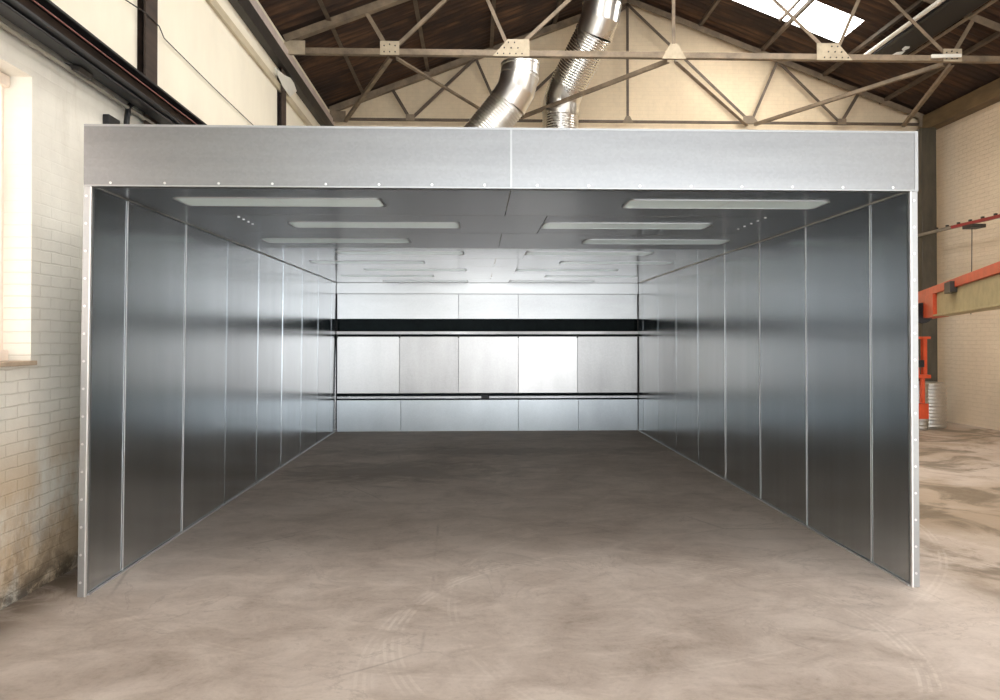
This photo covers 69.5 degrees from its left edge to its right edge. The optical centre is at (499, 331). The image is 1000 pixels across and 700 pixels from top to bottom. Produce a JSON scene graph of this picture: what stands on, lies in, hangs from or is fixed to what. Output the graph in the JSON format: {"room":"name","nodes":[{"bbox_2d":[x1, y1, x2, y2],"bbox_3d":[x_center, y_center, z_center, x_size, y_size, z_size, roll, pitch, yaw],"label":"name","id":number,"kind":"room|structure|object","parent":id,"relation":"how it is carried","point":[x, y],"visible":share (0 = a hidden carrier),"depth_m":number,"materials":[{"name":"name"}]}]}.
{"room":"industrial workshop","nodes":[
{"label":"industrial workshop","id":0,"kind":"room"},
{"bbox_2d":[0,0,331,609],"bbox_3d":[-3.119,-1.334,4.414,0.350,5.950,19.000,0,-1,-2],"label":"wall","id":1,"kind":"structure","parent":0,"point":[47,107],"depth_m":4.79,"materials":[{"name":"beige brick"}]},
{"bbox_2d":[0,72,36,366],"bbox_3d":[-3.007,-0.705,3.733,0.230,1.816,1.638,0,-1,-2],"label":"window","id":2,"kind":"structure","parent":1,"relation":"in","point":[4,79],"depth_m":4.47,"materials":[{"name":"white paint"}]},
{"bbox_2d":[0,20,154,123],"bbox_3d":[-2.891,-1.780,4.325,0.032,0.032,18.400,0,-1,-2],"label":"conduit pipe","id":3,"kind":"object","parent":1,"relation":"attached to","point":[3,25],"visible":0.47,"depth_m":4.80,"materials":[{"name":"grey metal"}]},
{"bbox_2d":[62,62,92,79],"bbox_3d":[-2.901,-1.789,4.945,0.128,0.064,0.160,0,-1,-2],"label":"wall bracket","id":4,"kind":"object","parent":1,"relation":"attached to","point":[79,70],"visible":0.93,"depth_m":4.91,"materials":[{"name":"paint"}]},
{"bbox_2d":[0,0,206,124],"bbox_3d":[-2.841,-1.915,4.328,0.200,0.220,18.600,0,-1,-2],"label":"steel beam","id":5,"kind":"structure","parent":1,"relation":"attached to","point":[6,11],"depth_m":5.01,"materials":[{"name":"brown metal"}]},
{"bbox_2d":[2,0,184,124],"bbox_3d":[-2.801,-1.880,4.329,0.056,0.056,18.400,0,-1,-2],"label":"conduit pipe","id":6,"kind":"object","parent":5,"relation":"attached to","point":[14,4],"visible":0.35,"depth_m":4.87,"materials":[{"name":"black metal"}]},
{"bbox_2d":[32,0,196,124],"bbox_3d":[-2.756,-1.957,4.331,0.010,0.015,18.400,0,-1,-2],"label":"cable","id":7,"kind":"object","parent":5,"relation":"attached to","point":[32,0],"visible":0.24,"depth_m":5.08,"materials":[{"name":"brown metal"}]},
{"bbox_2d":[103,114,119,123],"bbox_3d":[-2.952,-1.579,5.477,0.048,0.100,0.170,0,-1,-2],"label":"junction box","id":8,"kind":"object","parent":1,"relation":"attached to","point":[107,118],"visible":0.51,"depth_m":5.40,"materials":[{"name":"grey metal"}]},
{"bbox_2d":[123,103,161,124],"bbox_3d":[-2.944,-1.261,5.955,0.044,1.231,0.633,0,-1,-2],"label":"pipe","id":9,"kind":"object","parent":1,"relation":"attached to","point":[127,114],"visible":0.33,"depth_m":5.67,"materials":[{"name":"black metal"}]},
{"bbox_2d":[125,0,252,124],"bbox_3d":[-3.007,-2.610,7.631,0.068,0.049,5.400,0,-1,-2],"label":"loose wire","id":10,"kind":"object","parent":1,"relation":"attached to","point":[125,0],"visible":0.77,"depth_m":6.84,"materials":[{"name":"paint"}]},
{"bbox_2d":[205,0,312,125],"bbox_3d":[-2.937,-3.509,4.479,0.040,0.100,18.880,0,-1,-2],"label":"wall strip","id":11,"kind":"object","parent":1,"relation":"attached to","point":[213,4],"visible":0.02,"depth_m":8.91,"materials":[{"name":"beige paint"}]},
{"bbox_2d":[274,67,296,96],"bbox_3d":[-3.070,-3.601,10.339,0.012,0.310,1.200,0,-1,-2],"label":"flap","id":12,"kind":"object","parent":11,"relation":"attached to","point":[287,83],"visible":1,"depth_m":10.40,"materials":[{"name":"white paint"}]},
{"bbox_2d":[228,0,332,125],"bbox_3d":[-2.902,-3.879,4.469,0.110,0.200,18.850,0,-1,-2],"label":"beam","id":13,"kind":"structure","parent":1,"relation":"attached to","point":[245,9],"depth_m":9.78,"materials":[{"name":"metal"}]},
{"bbox_2d":[249,0,333,125],"bbox_3d":[-2.922,-4.089,4.470,0.070,0.140,18.850,0,-1,-2],"label":"gutter","id":14,"kind":"object","parent":1,"relation":"attached to","point":[254,3],"visible":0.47,"depth_m":10.50,"materials":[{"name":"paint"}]},
{"bbox_2d":[258,0,582,108],"bbox_3d":[-0.338,-5.461,4.690,6.230,2.485,19.300,0,-1,-2],"label":"ceiling","id":15,"kind":"structure","parent":0,"point":[458,24],"depth_m":12.37,"materials":[{"name":"brown wood"}]},
{"bbox_2d":[0,421,999,699],"bbox_3d":[2.955,1.739,4.582,12.600,0.200,19.600,0,-1,-2],"label":"floor","id":16,"kind":"structure","parent":0,"point":[585,564],"depth_m":4.58,"materials":[{"name":"concrete"}]},
{"bbox_2d":[137,0,157,209],"bbox_3d":[-2.977,-1.049,6.067,0.080,5.410,0.220,0,-1,-2],"label":"steel column","id":17,"kind":"structure","parent":16,"relation":"on","point":[147,29],"depth_m":6.04,"materials":[{"name":"black metal"}]},
{"bbox_2d":[277,68,285,261],"bbox_3d":[-3.112,-1.012,10.245,0.080,5.410,0.220,0,-1,-2],"label":"steel column","id":18,"kind":"structure","parent":16,"relation":"on","point":[281,96],"depth_m":10.23,"materials":[{"name":"black metal"}]},
{"bbox_2d":[77,124,919,596],"bbox_3d":[-0.099,0.214,8.942,5.309,2.932,8.810,0,-1,-2],"label":"booth","id":19,"kind":"object","parent":16,"relation":"on","point":[784,367],"visible":0.98,"depth_m":5.95,"materials":[{"name":"silver metal"}]},
{"bbox_2d":[173,197,385,206],"bbox_3d":[-1.518,-0.902,5.022,1.410,0.004,0.310,0,-1,-2],"label":"strip light","id":20,"kind":"object","parent":19,"relation":"attached to","point":[190,201],"visible":1,"depth_m":5.03,"materials":[{"name":"white plastic"}]},
{"bbox_2d":[261,238,410,242],"bbox_3d":[-1.582,-0.884,7.011,1.410,0.004,0.310,0,-1,-2],"label":"strip light","id":21,"kind":"object","parent":19,"relation":"attached to","point":[269,240],"visible":1,"depth_m":6.99,"materials":[{"name":"white plastic"}]},
{"bbox_2d":[309,261,424,263],"bbox_3d":[-1.646,-0.866,9.000,1.410,0.004,0.310,0,-1,-2],"label":"strip light","id":22,"kind":"object","parent":19,"relation":"attached to","point":[315,262],"visible":1,"depth_m":9.02,"materials":[{"name":"white plastic"}]},
{"bbox_2d":[287,221,459,227],"bbox_3d":[-1.040,-0.893,6.033,1.410,0.004,0.310,0,-1,-2],"label":"strip light","id":23,"kind":"object","parent":19,"relation":"attached to","point":[298,224],"visible":1,"depth_m":6.00,"materials":[{"name":"white plastic"}]},
{"bbox_2d":[340,275,433,276],"bbox_3d":[-1.710,-0.849,10.989,1.410,0.004,0.310,0,-1,-2],"label":"strip light","id":24,"kind":"object","parent":19,"relation":"attached to","point":[340,275],"visible":1,"depth_m":10.90,"materials":[{"name":"white plastic"}]},
{"bbox_2d":[335,251,463,254],"bbox_3d":[-1.104,-0.875,8.022,1.410,0.004,0.310,0,-1,-2],"label":"strip light","id":25,"kind":"object","parent":19,"relation":"attached to","point":[338,252],"visible":1,"depth_m":7.97,"materials":[{"name":"white plastic"}]},
{"bbox_2d":[364,269,466,270],"bbox_3d":[-1.168,-0.858,10.011,1.410,0.004,0.310,0,-1,-2],"label":"strip light","id":26,"kind":"object","parent":19,"relation":"attached to","point":[364,269],"visible":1,"depth_m":9.95,"materials":[{"name":"white plastic"}]},
{"bbox_2d":[382,280,467,281],"bbox_3d":[-1.232,-0.840,11.999,1.410,0.004,0.310,0,-1,-2],"label":"strip light","id":27,"kind":"object","parent":19,"relation":"attached to","point":[382,280],"visible":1,"depth_m":11.87,"materials":[{"name":"white plastic"}]},
{"bbox_2d":[385,281,466,281],"bbox_3d":[-1.232,-0.841,11.999,1.382,0.002,0.282,0,-1,-2],"label":"diffuser","id":28,"kind":"object","parent":27,"relation":"attached to","point":[385,281],"depth_m":12.05,"materials":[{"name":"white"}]},
{"bbox_2d":[464,58,539,127],"bbox_3d":[-0.328,-2.606,11.796,1.996,3.442,0.671,0,-1,15],"label":"duct","id":29,"kind":"object","parent":19,"relation":"on","point":[515,90],"visible":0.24,"depth_m":11.44,"materials":[{"name":"silver metal"}]},
{"bbox_2d":[509,281,593,281],"bbox_3d":[0.872,-0.840,12.067,1.420,0.004,0.310,0,-1,-2],"label":"strip light","id":30,"kind":"object","parent":19,"relation":"attached to","point":[509,281],"visible":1,"depth_m":12.07,"materials":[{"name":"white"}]},
{"bbox_2d":[516,269,618,271],"bbox_3d":[0.936,-0.858,10.078,1.420,0.004,0.310,0,-1,-2],"label":"strip light","id":31,"kind":"object","parent":19,"relation":"attached to","point":[563,270],"visible":1,"depth_m":10.10,"materials":[{"name":"white plastic"}]},
{"bbox_2d":[517,269,615,270],"bbox_3d":[0.936,-0.859,10.078,1.392,0.002,0.282,0,-1,-2],"label":"diffuser","id":32,"kind":"object","parent":31,"relation":"attached to","point":[517,269],"depth_m":10.02,"materials":[{"name":"white plastic"}]},
{"bbox_2d":[542,0,621,127],"bbox_3d":[1.434,-3.720,12.706,0.708,5.663,1.735,0,-1,-39],"label":"duct","id":33,"kind":"object","parent":19,"relation":"on","point":[597,25],"visible":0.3,"depth_m":12.49,"materials":[{"name":"silver metal"}]},
{"bbox_2d":[525,252,653,255],"bbox_3d":[1.000,-0.876,8.089,1.420,0.004,0.310,0,-1,-2],"label":"strip light","id":34,"kind":"object","parent":19,"relation":"attached to","point":[527,253],"visible":1,"depth_m":8.07,"materials":[{"name":"white plastic"}]},
{"bbox_2d":[545,275,636,277],"bbox_3d":[1.403,-0.849,11.089,1.420,0.004,0.310,0,-1,-2],"label":"strip light","id":35,"kind":"object","parent":19,"relation":"attached to","point":[604,276],"visible":1,"depth_m":11.09,"materials":[{"name":"white plastic"}]},
{"bbox_2d":[546,276,635,276],"bbox_3d":[1.403,-0.850,11.089,1.392,0.002,0.282,0,-1,-2],"label":"diffuser","id":36,"kind":"object","parent":35,"relation":"attached to","point":[546,276],"depth_m":11.09,"materials":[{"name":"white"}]},
{"bbox_2d":[559,261,673,264],"bbox_3d":[1.468,-0.867,9.100,1.420,0.004,0.310,0,-1,-2],"label":"strip light","id":37,"kind":"object","parent":19,"relation":"attached to","point":[562,262],"visible":1,"depth_m":9.04,"materials":[{"name":"white plastic"}]},
{"bbox_2d":[560,262,671,263],"bbox_3d":[1.468,-0.868,9.100,1.392,0.002,0.282,0,-1,-2],"label":"diffuser","id":38,"kind":"object","parent":37,"relation":"attached to","point":[560,262],"depth_m":9.04,"materials":[{"name":"white plastic"}]},
{"bbox_2d":[541,223,712,229],"bbox_3d":[1.064,-0.894,6.101,1.420,0.004,0.310,0,-1,-2],"label":"strip light","id":39,"kind":"object","parent":19,"relation":"attached to","point":[696,226],"visible":1,"depth_m":6.07,"materials":[{"name":"white plastic"}]},
{"bbox_2d":[582,239,729,244],"bbox_3d":[1.532,-0.885,7.111,1.420,0.004,0.310,0,-1,-2],"label":"strip light","id":40,"kind":"object","parent":19,"relation":"attached to","point":[589,241],"visible":1,"depth_m":7.07,"materials":[{"name":"white plastic"}]},
{"bbox_2d":[584,240,726,243],"bbox_3d":[1.532,-0.886,7.111,1.392,0.002,0.282,0,-1,-2],"label":"diffuser","id":41,"kind":"object","parent":40,"relation":"attached to","point":[585,241],"depth_m":7.07,"materials":[{"name":"white plastic"}]},
{"bbox_2d":[622,200,829,208],"bbox_3d":[1.596,-0.903,5.122,1.420,0.004,0.310,0,-1,-2],"label":"strip light","id":42,"kind":"object","parent":19,"relation":"attached to","point":[632,204],"visible":1,"depth_m":5.11,"materials":[{"name":"white plastic"}]},
{"bbox_2d":[919,382,928,429],"bbox_3d":[7.339,1.298,12.592,0.288,0.820,0.288,0,-1,-2],"label":"drum","id":43,"kind":"object","parent":16,"relation":"on","point":[923,423],"visible":0.24,"depth_m":12.46,"materials":[{"name":"metal"}]},
{"bbox_2d":[916,128,937,381],"bbox_3d":[8.165,-1.082,13.805,0.290,5.600,0.250,0,-1,-2],"label":"column","id":44,"kind":"structure","parent":16,"relation":"on","point":[927,198],"depth_m":13.69,"materials":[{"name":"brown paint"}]},
{"bbox_2d":[918,213,999,236],"bbox_3d":[8.206,-1.868,9.261,0.240,0.150,9.950,0,-1,-2],"label":"rail","id":45,"kind":"object","parent":44,"relation":"attached to","point":[970,224],"visible":0.96,"depth_m":12.32,"materials":[{"name":"metal"}]},
{"bbox_2d":[970,229,971,313],"bbox_3d":[8.053,-1.035,12.295,0.044,1.480,0.014,0,-1,-2],"label":"hanging cable","id":46,"kind":"object","parent":45,"relation":"hanging from","point":[971,229],"visible":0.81,"depth_m":12.30,"materials":[{"name":"paint"}]},
{"bbox_2d":[919,381,946,428],"bbox_3d":[7.686,1.311,12.993,0.648,0.800,0.648,0,-1,-2],"label":"drum","id":47,"kind":"object","parent":16,"relation":"on","point":[937,401],"visible":0.5,"depth_m":12.69,"materials":[{"name":"silver metal"}]},
{"bbox_2d":[918,261,999,418],"bbox_3d":[5.570,0.502,8.800,0.534,2.345,8.281,0,-1,23],"label":"crane","id":48,"kind":"object","parent":16,"relation":"on","point":[978,290],"visible":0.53,"depth_m":8.98,"materials":[{"name":"orange paint"}]},
{"bbox_2d":[329,3,917,280],"bbox_3d":[2.641,-2.420,14.265,12.500,8.290,0.300,0,-1,-2],"label":"wall","id":49,"kind":"structure","parent":0,"point":[666,92],"depth_m":14.16,"materials":[{"name":"beige paint"}]},
{"bbox_2d":[640,0,999,114],"bbox_3d":[6.059,-5.397,4.896,6.570,2.617,19.300,0,-1,-2],"label":"ceiling","id":50,"kind":"structure","parent":0,"point":[731,18],"depth_m":13.13,"materials":[{"name":"brown wood"}]},
{"bbox_2d":[735,0,863,41],"bbox_3d":[5.024,-5.639,12.479,2.150,0.848,0.920,0,-1,-2],"label":"window","id":51,"kind":"structure","parent":50,"relation":"attached to","point":[821,19],"depth_m":12.56,"materials":[{"name":"white glass"}]},
{"bbox_2d":[864,0,997,62],"bbox_3d":[6.680,-4.838,8.913,0.680,0.396,7.300,0,-1,-2],"label":"heater","id":52,"kind":"object","parent":50,"relation":"hanging from","point":[949,12],"visible":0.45,"depth_m":10.98,"materials":[{"name":"white metal"}]},
{"bbox_2d":[936,101,999,430],"bbox_3d":[9.025,-1.338,4.805,0.350,5.950,19.000,0,-1,-2],"label":"wall","id":53,"kind":"structure","parent":0,"point":[967,148],"depth_m":13.15,"materials":[{"name":"beige brick"}]},
{"bbox_2d":[329,0,923,126],"bbox_3d":[2.639,-5.253,14.000,11.819,2.471,0.110,0,-1,-2],"label":"roof truss","id":54,"kind":"object","parent":53,"relation":"attached to","point":[336,113],"visible":0.71,"depth_m":13.97,"materials":[{"name":"beige metal"}]},
{"bbox_2d":[396,57,479,108],"bbox_3d":[-0.726,-4.041,12.249,0.060,0.060,3.561,0,-1,26],"label":"bar","id":55,"kind":"object","parent":54,"relation":"attached to","point":[398,59],"visible":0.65,"depth_m":11.61,"materials":[{"name":"beige paint"}]},
{"bbox_2d":[698,0,720,25],"bbox_3d":[4.198,-6.052,4.737,0.065,0.065,18.890,0,-1,-2],"label":"purlin","id":56,"kind":"object","parent":54,"relation":"attached to","point":[715,3],"visible":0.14,"depth_m":13.45,"materials":[{"name":"beige paint"}]},
{"bbox_2d":[674,60,747,125],"bbox_3d":[3.722,-4.042,12.393,0.060,0.060,3.869,0,-1,34],"label":"bar","id":57,"kind":"object","parent":54,"relation":"attached to","point":[676,62],"visible":1,"depth_m":12.04,"materials":[{"name":"beige paint"}]},
{"bbox_2d":[818,0,924,79],"bbox_3d":[6.637,-5.101,4.807,0.065,0.065,18.890,0,-1,-2],"label":"purlin","id":58,"kind":"object","parent":54,"relation":"attached to","point":[917,3],"visible":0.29,"depth_m":12.11,"materials":[{"name":"beige paint"}]},
{"bbox_2d":[902,63,953,126],"bbox_3d":[7.380,-4.043,12.511,0.060,0.060,3.340,0,-1,18],"label":"bar","id":59,"kind":"object","parent":54,"relation":"attached to","point":[949,67],"visible":1,"depth_m":12.17,"materials":[{"name":"beige paint"}]},
{"bbox_2d":[283,0,999,63],"bbox_3d":[2.744,-5.282,10.738,11.819,2.471,0.117,0,-1,-2],"label":"roof truss","id":60,"kind":"object","parent":53,"relation":"attached to","point":[511,48],"visible":0.99,"depth_m":10.65,"materials":[{"name":"beige metal"}]},
{"bbox_2d":[317,0,362,93],"bbox_3d":[-2.298,-4.622,4.515,0.065,0.065,18.890,0,-1,-2],"label":"purlin","id":61,"kind":"object","parent":60,"relation":"attached to","point":[323,8],"visible":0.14,"depth_m":11.28,"materials":[{"name":"beige paint"}]},
{"bbox_2d":[344,56,392,121],"bbox_3d":[-2.280,-4.040,12.199,0.060,0.060,3.372,0,-1,-23],"label":"bar","id":62,"kind":"object","parent":60,"relation":"attached to","point":[387,61],"visible":1,"depth_m":11.88,"materials":[{"name":"beige paint"}]},
{"bbox_2d":[413,0,429,71],"bbox_3d":[-1.079,-5.099,4.558,0.065,0.065,18.890,0,-1,-2],"label":"purlin","id":63,"kind":"object","parent":60,"relation":"attached to","point":[415,2],"visible":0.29,"depth_m":12.07,"materials":[{"name":"beige paint"}]},
{"bbox_2d":[490,0,495,47],"bbox_3d":[0.140,-5.575,4.602,0.065,0.065,18.890,0,-1,-2],"label":"purlin","id":64,"kind":"object","parent":60,"relation":"attached to","point":[493,1],"visible":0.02,"depth_m":12.95,"materials":[{"name":"beige paint"}]},
{"bbox_2d":[552,0,561,23],"bbox_3d":[1.359,-6.051,4.645,0.065,0.065,18.890,0,-1,-2],"label":"purlin","id":65,"kind":"object","parent":60,"relation":"attached to","point":[559,2],"visible":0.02,"depth_m":13.53,"materials":[{"name":"beige paint"}]},
{"bbox_2d":[519,60,669,119],"bbox_3d":[1.343,-4.041,12.316,0.060,0.060,3.869,0,-1,-38],"label":"bar","id":66,"kind":"object","parent":60,"relation":"attached to","point":[662,62],"visible":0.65,"depth_m":11.88,"materials":[{"name":"beige paint"}]},
{"bbox_2d":[760,0,814,50],"bbox_3d":[5.417,-5.576,4.772,0.065,0.065,18.890,0,-1,-2],"label":"purlin","id":67,"kind":"object","parent":60,"relation":"attached to","point":[807,3],"visible":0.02,"depth_m":12.91,"materials":[{"name":"beige paint"}]},
{"bbox_2d":[754,63,943,125],"bbox_3d":[5.846,-4.043,12.461,0.060,0.060,3.556,0,-1,-30],"label":"bar","id":68,"kind":"object","parent":60,"relation":"attached to","point":[938,65],"visible":1,"depth_m":12.17,"materials":[{"name":"beige paint"}]},
{"bbox_2d":[879,31,999,103],"bbox_3d":[7.857,-4.626,4.842,0.065,0.065,18.890,0,-1,-2],"label":"purlin","id":69,"kind":"object","parent":60,"relation":"attached to","point":[995,35],"visible":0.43,"depth_m":12.52,"materials":[{"name":"beige paint"}]},
{"bbox_2d":[931,54,961,57],"bbox_3d":[6.682,-4.124,10.778,0.454,0.065,0.030,0,-1,-2],"label":"strip light","id":70,"kind":"object","parent":60,"relation":"attached to","point":[932,55],"visible":1,"depth_m":10.76,"materials":[{"name":"white paint"}]},
{"bbox_2d":[918,78,999,129],"bbox_3d":[8.712,-4.167,4.845,0.250,0.290,18.850,0,-1,-2],"label":"beam","id":71,"kind":"structure","parent":53,"relation":"attached to","point":[987,95],"depth_m":12.96,"materials":[{"name":"brown paint"}]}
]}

